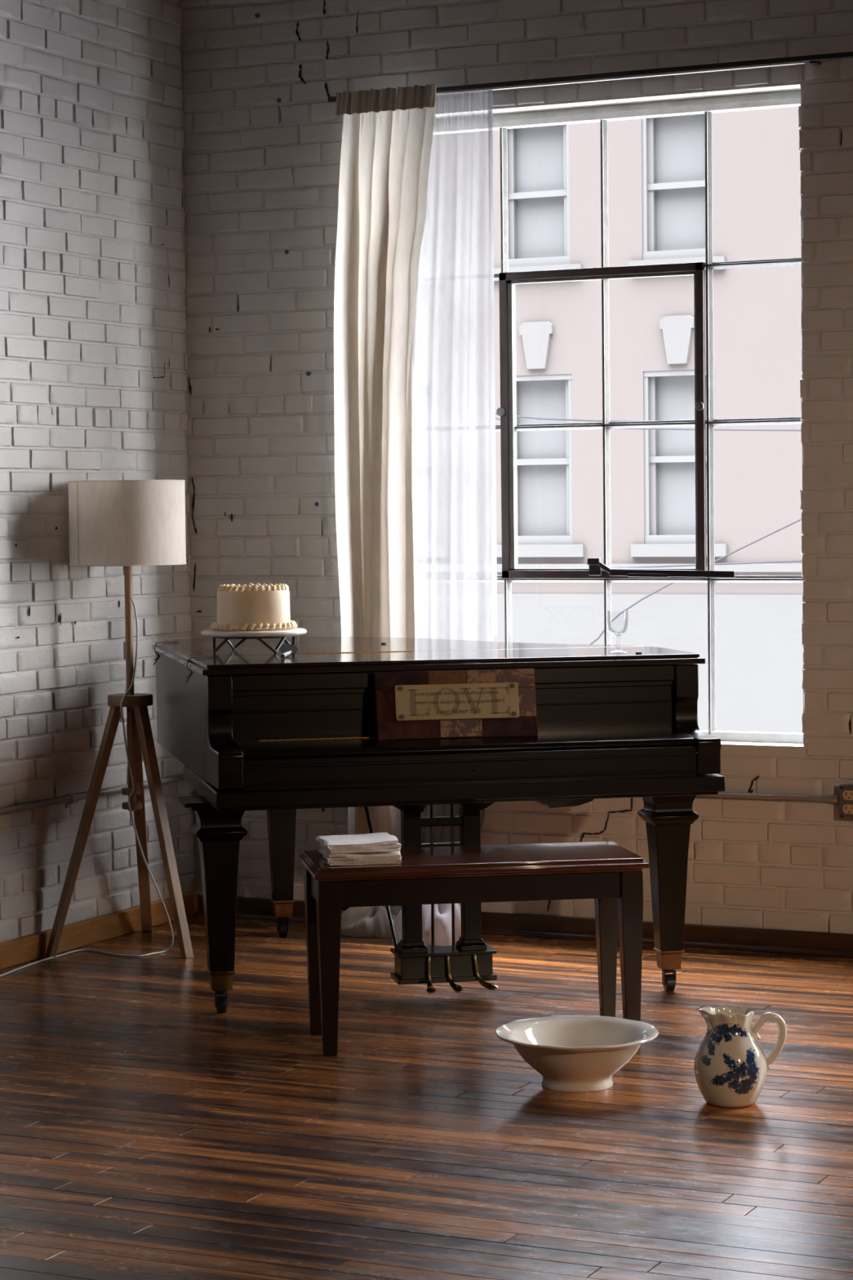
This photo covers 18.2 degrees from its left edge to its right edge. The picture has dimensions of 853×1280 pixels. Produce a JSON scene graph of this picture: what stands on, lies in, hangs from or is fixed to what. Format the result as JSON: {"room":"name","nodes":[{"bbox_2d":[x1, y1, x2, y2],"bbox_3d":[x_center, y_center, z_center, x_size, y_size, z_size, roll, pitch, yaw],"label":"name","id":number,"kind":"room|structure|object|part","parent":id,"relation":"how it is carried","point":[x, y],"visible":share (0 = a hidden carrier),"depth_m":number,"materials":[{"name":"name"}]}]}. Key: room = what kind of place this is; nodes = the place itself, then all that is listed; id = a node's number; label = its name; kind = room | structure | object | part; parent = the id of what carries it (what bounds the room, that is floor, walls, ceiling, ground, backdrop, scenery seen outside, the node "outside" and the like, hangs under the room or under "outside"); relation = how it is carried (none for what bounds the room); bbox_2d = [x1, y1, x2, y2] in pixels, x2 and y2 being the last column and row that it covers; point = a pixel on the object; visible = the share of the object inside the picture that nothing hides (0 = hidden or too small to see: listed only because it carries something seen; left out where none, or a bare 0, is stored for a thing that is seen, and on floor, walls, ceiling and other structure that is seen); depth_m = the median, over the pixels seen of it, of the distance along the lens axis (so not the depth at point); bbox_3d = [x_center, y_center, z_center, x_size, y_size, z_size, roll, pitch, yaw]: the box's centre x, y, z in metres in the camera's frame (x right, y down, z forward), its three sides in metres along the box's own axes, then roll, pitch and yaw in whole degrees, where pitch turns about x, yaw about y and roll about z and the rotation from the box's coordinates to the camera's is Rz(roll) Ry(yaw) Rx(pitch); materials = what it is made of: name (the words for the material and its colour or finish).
{"room":"music room","nodes":[
{"label":"music room","id":0,"kind":"room"},
{"bbox_2d":[0,0,195,942],"bbox_3d":[-1.385,-1.034,7.977,0.011,4.235,2.604,1,3,25],"label":"wall","id":1,"kind":"structure","parent":0,"point":[94,356],"depth_m":8.55,"materials":[{"name":"brick"}]},
{"bbox_2d":[0,774,184,815],"bbox_3d":[-1.657,0.575,7.408,0.034,0.045,3.980,1,3,25],"label":"conduit pipe","id":2,"kind":"object","parent":1,"relation":"attached to","point":[69,798],"visible":0.8,"depth_m":8.48,"materials":[{"name":"white metal"}]},
{"bbox_2d":[0,891,199,969],"bbox_3d":[-2.087,1.062,6.542,0.022,0.078,6.000,1,3,25],"label":"baseboard","id":3,"kind":"structure","parent":1,"relation":"attached to","point":[32,947],"depth_m":8.61,"materials":[{"name":"brown wood"}]},
{"bbox_2d":[0,914,852,1279],"bbox_3d":[0.214,1.297,2.100,8.000,0.004,12.054,1,3,25],"label":"floor","id":4,"kind":"structure","parent":0,"point":[148,1131],"depth_m":6.02,"materials":[{"name":"brown wood"}]},
{"bbox_2d":[0,480,193,977],"bbox_3d":[-1.028,0.256,8.212,0.442,1.499,1.202,1,3,25],"label":"floor lamp","id":5,"kind":"object","parent":4,"relation":"on","point":[126,523],"visible":1,"depth_m":8.36,"materials":[{"name":"fabric"}]},
{"bbox_3d":[-1.081,0.597,8.401,0.275,0.800,0.036,-2,3,-31],"label":"leg","id":6,"kind":"part","parent":5,"relation":"part of","materials":[{"name":"brown wood"}]},
{"bbox_3d":[-1.198,0.446,8.156,0.260,1.130,0.902,2,4,41],"label":"power cord","id":7,"kind":"part","parent":5,"relation":"part of","materials":[{"name":"plastic"}]},
{"bbox_3d":[-0.951,-0.372,8.439,0.368,0.265,0.368,1,3,25],"label":"lamp shade","id":8,"kind":"part","parent":5,"relation":"part of","materials":[{"name":"fabric"}]},
{"bbox_3d":[-0.937,0.581,8.680,0.036,0.800,0.330,-1,3,1],"label":"leg","id":9,"kind":"part","parent":5,"relation":"part of","materials":[{"name":"brown wood"}]},
{"bbox_3d":[-0.833,0.595,8.388,0.235,0.800,0.103,1,3,25],"label":"leg","id":10,"kind":"part","parent":5,"relation":"part of","materials":[{"name":"brown wood"}]},
{"bbox_2d":[151,636,724,1013],"bbox_3d":[-0.047,0.511,8.034,1.506,0.985,1.719,-1,3,-11],"label":"grand piano","id":11,"kind":"object","parent":4,"relation":"on","point":[251,727],"visible":0.95,"depth_m":7.36,"materials":[{"name":"black wood"}]},
{"bbox_2d":[153,641,178,665],"bbox_3d":[-0.846,0.041,8.467,0.104,0.071,0.053,-3,4,-44],"label":"tie","id":12,"kind":"object","parent":11,"relation":"attached to","point":[158,655],"visible":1,"depth_m":8.45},
{"bbox_2d":[186,657,213,683],"bbox_3d":[-0.662,0.084,7.566,0.104,0.071,0.053,-3,4,-44],"label":"tie","id":13,"kind":"object","parent":11,"relation":"attached to","point":[191,672],"visible":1,"depth_m":7.55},
{"bbox_3d":[-0.576,0.681,7.394,0.206,0.480,0.190,-1,3,-11],"label":"leg","id":14,"kind":"part","parent":11,"relation":"part of","materials":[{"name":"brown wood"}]},
{"bbox_2d":[200,627,306,653],"bbox_3d":[-0.512,0.002,7.886,0.315,0.066,0.315,-1,3,-12],"label":"cake stand","id":15,"kind":"object","parent":11,"relation":"on","point":[243,635],"visible":0.89,"depth_m":7.77,"materials":[{"name":"ceramic"}]},
{"bbox_2d":[210,583,297,631],"bbox_3d":[-0.513,-0.099,7.881,0.259,0.135,0.258,-1,3,-11],"label":"cake","id":16,"kind":"object","parent":15,"relation":"on","point":[250,607],"visible":1,"depth_m":7.79,"materials":[{"name":"beige food"}]},
{"bbox_3d":[-0.513,-0.023,7.885,0.315,0.016,0.315,-1,3,-11],"label":"plate","id":17,"kind":"part","parent":15,"relation":"part of","materials":[{"name":"ceramic"}]},
{"bbox_3d":[-0.476,0.614,8.714,0.190,0.480,0.175,-1,3,-11],"label":"leg","id":18,"kind":"part","parent":11,"relation":"part of","materials":[{"name":"brown wood"}]},
{"bbox_2d":[280,643,297,657],"bbox_3d":[-0.405,0.031,7.589,0.050,0.034,0.156,0,3,10],"label":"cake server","id":19,"kind":"object","parent":11,"relation":"on","point":[288,649],"visible":1,"depth_m":7.63,"materials":[{"name":"silver metal"}]},
{"bbox_3d":[-0.398,0.040,7.562,0.015,0.018,0.105,0,3,12],"label":"handle","id":20,"kind":"part","parent":19,"relation":"part of","materials":[{"name":"silver metal"}]},
{"bbox_3d":[-0.142,0.648,7.742,0.010,0.464,0.340,-2,3,-19],"label":"brace rod","id":21,"kind":"part","parent":11,"relation":"part of","materials":[{"name":"black metal"}]},
{"bbox_3d":[-0.123,0.021,8.335,1.391,0.026,1.054,-1,3,-11],"label":"lid","id":22,"kind":"part","parent":11,"relation":"part of","materials":[{"name":"black wood"}]},
{"bbox_3d":[-0.043,0.657,7.548,0.076,0.459,0.072,-1,3,-11],"label":"post","id":23,"kind":"part","parent":11,"relation":"part of","materials":[{"name":"brown wood"}]},
{"bbox_3d":[0.016,0.655,7.575,0.008,0.460,0.008,-1,3,-12],"label":"pedal rod","id":24,"kind":"part","parent":11,"relation":"part of","materials":[{"name":"black metal"}]},
{"bbox_3d":[0.075,0.654,7.587,0.008,0.460,0.008,-1,3,-11],"label":"pedal rod","id":25,"kind":"part","parent":11,"relation":"part of","materials":[{"name":"black metal"}]},
{"bbox_3d":[0.084,0.105,7.399,1.260,0.045,0.022,-1,3,-11],"label":"rail","id":26,"kind":"part","parent":11,"relation":"part of","materials":[{"name":"brown wood"}]},
{"bbox_2d":[373,668,537,740],"bbox_3d":[0.082,0.178,7.340,0.452,0.187,0.054,-1,3,-11],"label":"sign","id":27,"kind":"object","parent":11,"relation":"on","point":[478,703],"visible":1,"depth_m":7.33,"materials":[{"name":"brown wood"}]},
{"bbox_3d":[0.126,0.653,7.582,0.076,0.459,0.072,-1,3,-11],"label":"post","id":28,"kind":"part","parent":11,"relation":"part of","materials":[{"name":"brown wood"}]},
{"bbox_3d":[0.697,0.653,7.653,0.206,0.480,0.190,-1,3,-11],"label":"leg","id":29,"kind":"part","parent":11,"relation":"part of","materials":[{"name":"brown wood"}]},
{"bbox_2d":[297,841,649,1056],"bbox_3d":[0.120,0.809,7.015,0.874,0.487,0.384,-1,3,-9],"label":"piano bench","id":30,"kind":"object","parent":4,"relation":"on","point":[609,873],"visible":0.91,"depth_m":6.88,"materials":[{"name":"brown wood"}]},
{"bbox_3d":[-0.293,0.826,7.092,0.058,0.455,0.058,-1,3,-9],"label":"leg","id":31,"kind":"part","parent":30,"relation":"part of","materials":[{"name":"brown wood"}]},
{"bbox_3d":[-0.249,0.839,6.816,0.058,0.455,0.058,-1,3,-9],"label":"leg","id":32,"kind":"part","parent":30,"relation":"part of","materials":[{"name":"brown wood"}]},
{"bbox_2d":[318,847,401,865],"bbox_3d":[-0.172,0.556,6.911,0.200,0.032,0.204,-1,3,-8],"label":"folded towel","id":33,"kind":"object","parent":30,"relation":"on","point":[379,857],"visible":0.7,"depth_m":6.82,"materials":[{"name":"white fabric"}]},
{"bbox_2d":[315,832,401,853],"bbox_3d":[-0.178,0.525,6.914,0.199,0.032,0.194,-1,3,-12],"label":"folded towel","id":34,"kind":"object","parent":33,"relation":"on","point":[375,842],"visible":1,"depth_m":6.83,"materials":[{"name":"white fabric"}]},
{"bbox_3d":[0.117,0.582,7.004,0.874,0.034,0.384,-1,3,-9],"label":"seat","id":35,"kind":"part","parent":30,"relation":"part of","materials":[{"name":"brown wood"}]},
{"bbox_3d":[0.489,0.810,7.216,0.058,0.455,0.058,-1,3,-9],"label":"leg","id":36,"kind":"part","parent":30,"relation":"part of","materials":[{"name":"brown wood"}]},
{"bbox_3d":[0.533,0.824,6.940,0.058,0.455,0.058,-1,3,-9],"label":"leg","id":37,"kind":"part","parent":30,"relation":"part of","materials":[{"name":"brown wood"}]},
{"bbox_2d":[495,1015,658,1092],"bbox_3d":[0.365,1.012,6.440,0.394,0.131,0.396,1,3,25],"label":"bowl","id":38,"kind":"object","parent":4,"relation":"on","point":[571,1053],"visible":1,"depth_m":6.39,"materials":[{"name":"beige ceramic"}]},
{"bbox_2d":[693,1005,786,1107],"bbox_3d":[0.720,0.973,6.224,0.191,0.223,0.171,-3,4,-38],"label":"pitcher","id":39,"kind":"object","parent":4,"relation":"on","point":[731,1065],"visible":1,"depth_m":6.17,"materials":[{"name":"white ceramic"}]},
{"bbox_3d":[0.801,0.940,6.216,0.085,0.139,0.019,-1,3,0],"label":"handle","id":40,"kind":"part","parent":39,"relation":"part of","materials":[{"name":"beige ceramic"}]},
{"bbox_2d":[180,0,852,933],"bbox_3d":[0.657,-1.099,8.437,3.304,4.165,0.011,1,3,25],"label":"wall","id":41,"kind":"structure","parent":0,"point":[261,174],"depth_m":8.70,"materials":[{"name":"brick"}]},
{"bbox_2d":[306,371,311,376],"bbox_3d":[-0.398,-0.897,8.951,0.016,0.015,0.010,1,3,25],"label":"plug","id":42,"kind":"object","parent":41,"relation":"attached to","point":[308,373],"visible":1,"depth_m":8.95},
{"bbox_2d":[196,894,852,957],"bbox_3d":[0.684,0.937,8.520,3.278,0.068,0.039,1,3,25],"label":"baseboard","id":43,"kind":"structure","parent":41,"relation":"attached to","point":[737,938],"depth_m":8.49,"materials":[{"name":"brown wood"}]},
{"bbox_2d":[328,51,852,102],"bbox_3d":[0.907,-1.774,8.247,2.700,0.022,0.074,1,3,25],"label":"curtain rod","id":44,"kind":"object","parent":41,"relation":"attached to","point":[814,60],"visible":0.91,"depth_m":8.31,"materials":[{"name":"black metal"}]},
{"bbox_2d":[333,84,435,937],"bbox_3d":[-0.162,-0.415,8.688,0.391,2.768,0.226,1,3,30],"label":"linen curtain","id":45,"kind":"object","parent":44,"relation":"hanging from","point":[387,134],"visible":0.61,"depth_m":8.72,"materials":[{"name":"beige fabric"}]},
{"bbox_2d":[392,89,497,946],"bbox_3d":[-0.006,-0.399,8.589,0.398,2.742,0.301,1,3,25],"label":"sheer curtain","id":46,"kind":"object","parent":44,"relation":"hanging from","point":[454,463],"visible":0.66,"depth_m":8.65,"materials":[{"name":"white fabric"}]},
{"bbox_2d":[493,84,803,746],"bbox_3d":[0.553,-0.706,8.702,1.513,2.045,0.340,1,3,25],"label":"trim","id":47,"kind":"structure","parent":41,"relation":"attached to","point":[790,87],"depth_m":8.43,"materials":[{"name":"paint"}]},
{"bbox_2d":[493,89,803,743],"bbox_3d":[0.521,-0.702,8.634,1.513,2.045,0.091,1,3,25],"label":"window","id":48,"kind":"structure","parent":41,"relation":"in","point":[597,571],"depth_m":8.55,"materials":[{"name":"white paint"}]},
{"bbox_3d":[0.567,-0.702,8.606,0.708,1.004,0.018,1,3,25],"label":"sash","id":49,"kind":"part","parent":48,"relation":"part of","materials":[{"name":"brown metal"}]},
{"bbox_2d":[696,791,839,803],"bbox_3d":[0.241,0.480,8.705,2.293,0.025,0.026,1,3,25],"label":"conduit pipe","id":50,"kind":"object","parent":41,"relation":"attached to","point":[833,798],"visible":0.36,"depth_m":8.29,"materials":[{"name":"white metal"}]},
{"bbox_2d":[839,783,852,819],"bbox_3d":[1.334,0.498,8.178,0.120,0.106,0.045,1,3,25],"label":"outlet box","id":51,"kind":"object","parent":41,"relation":"attached to","point":[846,791],"visible":1,"depth_m":8.18,"materials":[{"name":"metal"}]},
{"bbox_2d":[842,790,852,799],"bbox_3d":[1.301,0.477,8.171,0.041,0.029,0.004,1,3,25],"label":"receptacle","id":52,"kind":"object","parent":51,"relation":"attached to","point":[846,794],"depth_m":8.17,"materials":[{"name":"beige plastic"}]},
{"bbox_2d":[843,804,852,813],"bbox_3d":[1.302,0.520,8.173,0.041,0.029,0.004,1,3,25],"label":"receptacle","id":53,"kind":"object","parent":51,"relation":"attached to","point":[847,808],"depth_m":8.17,"materials":[{"name":"beige plastic"}]},
{"label":"outside","id":54,"kind":"structure","parent":0,"visible":0},
{"bbox_3d":[16.510,3.503,45.694,120.000,0.100,79.660,1,3,25],"label":"street","id":55,"kind":"object","parent":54,"visible":0},
{"bbox_2d":[493,106,803,733],"bbox_3d":[3.167,-1.089,33.834,38.000,10.550,8.060,1,3,25],"label":"brick building","id":56,"kind":"structure","parent":55,"relation":"on","point":[656,166],"depth_m":29.65,"materials":[{"name":"paint"}]},
{"bbox_3d":[1.271,-4.177,30.214,1.120,0.140,0.210,1,3,25],"label":"sill","id":57,"kind":"part","parent":56,"relation":"part of","materials":[{"name":"stone"}]},
{"bbox_3d":[1.332,-5.089,30.318,0.840,1.670,0.080,1,3,25],"label":"pane","id":58,"kind":"part","parent":56,"relation":"part of","materials":[{"name":"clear glass"}]},
{"bbox_3d":[1.307,-1.021,30.370,1.120,0.140,0.210,1,3,25],"label":"sill","id":59,"kind":"part","parent":56,"relation":"part of","materials":[{"name":"stone"}]},
{"bbox_3d":[1.366,-2.063,30.468,0.840,1.930,0.080,1,3,25],"label":"pane","id":60,"kind":"part","parent":56,"relation":"part of","materials":[{"name":"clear glass"}]},
{"bbox_3d":[2.806,-4.158,29.483,1.120,0.140,0.210,1,3,25],"label":"sill","id":61,"kind":"part","parent":56,"relation":"part of","materials":[{"name":"stone"}]},
{"bbox_3d":[2.842,-1.002,29.640,1.120,0.140,0.210,1,3,25],"label":"sill","id":62,"kind":"part","parent":56,"relation":"part of","materials":[{"name":"stone"}]},
{"bbox_3d":[2.867,-5.070,29.587,0.840,1.670,0.080,1,3,25],"label":"pane","id":63,"kind":"part","parent":56,"relation":"part of","materials":[{"name":"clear glass"}]},
{"bbox_3d":[2.901,-2.044,29.737,0.840,1.930,0.080,1,3,25],"label":"pane","id":64,"kind":"part","parent":56,"relation":"part of","materials":[{"name":"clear glass"}]},
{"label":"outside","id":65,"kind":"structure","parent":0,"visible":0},
{"bbox_2d":[495,417,801,431],"bbox_3d":[1.303,-2.475,21.734,25.014,1.651,0.156,1,3,24],"label":"cable","id":66,"kind":"object","parent":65,"point":[495,417],"visible":0.16,"depth_m":21.29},
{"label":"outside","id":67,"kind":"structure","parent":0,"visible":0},
{"bbox_2d":[495,412,656,422],"bbox_3d":[1.210,-1.736,19.236,23.000,0.479,0.014,1,3,25],"label":"cable","id":68,"kind":"object","parent":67,"point":[520,416],"visible":0.16,"depth_m":19.30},
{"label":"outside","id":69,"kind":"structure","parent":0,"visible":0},
{"bbox_2d":[497,560,802,573],"bbox_3d":[0.342,-0.501,18.608,22.000,0.862,0.014,1,3,25],"label":"cable","id":70,"kind":"object","parent":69,"point":[788,561],"visible":0.18,"depth_m":17.83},
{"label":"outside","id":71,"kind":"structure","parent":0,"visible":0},
{"bbox_2d":[590,518,801,644],"bbox_3d":[1.653,-0.620,20.195,11.004,4.411,0.014,1,3,25],"label":"cable","id":72,"kind":"object","parent":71,"point":[798,520],"visible":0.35,"depth_m":19.93,"materials":[{"name":"grey"}]}
]}

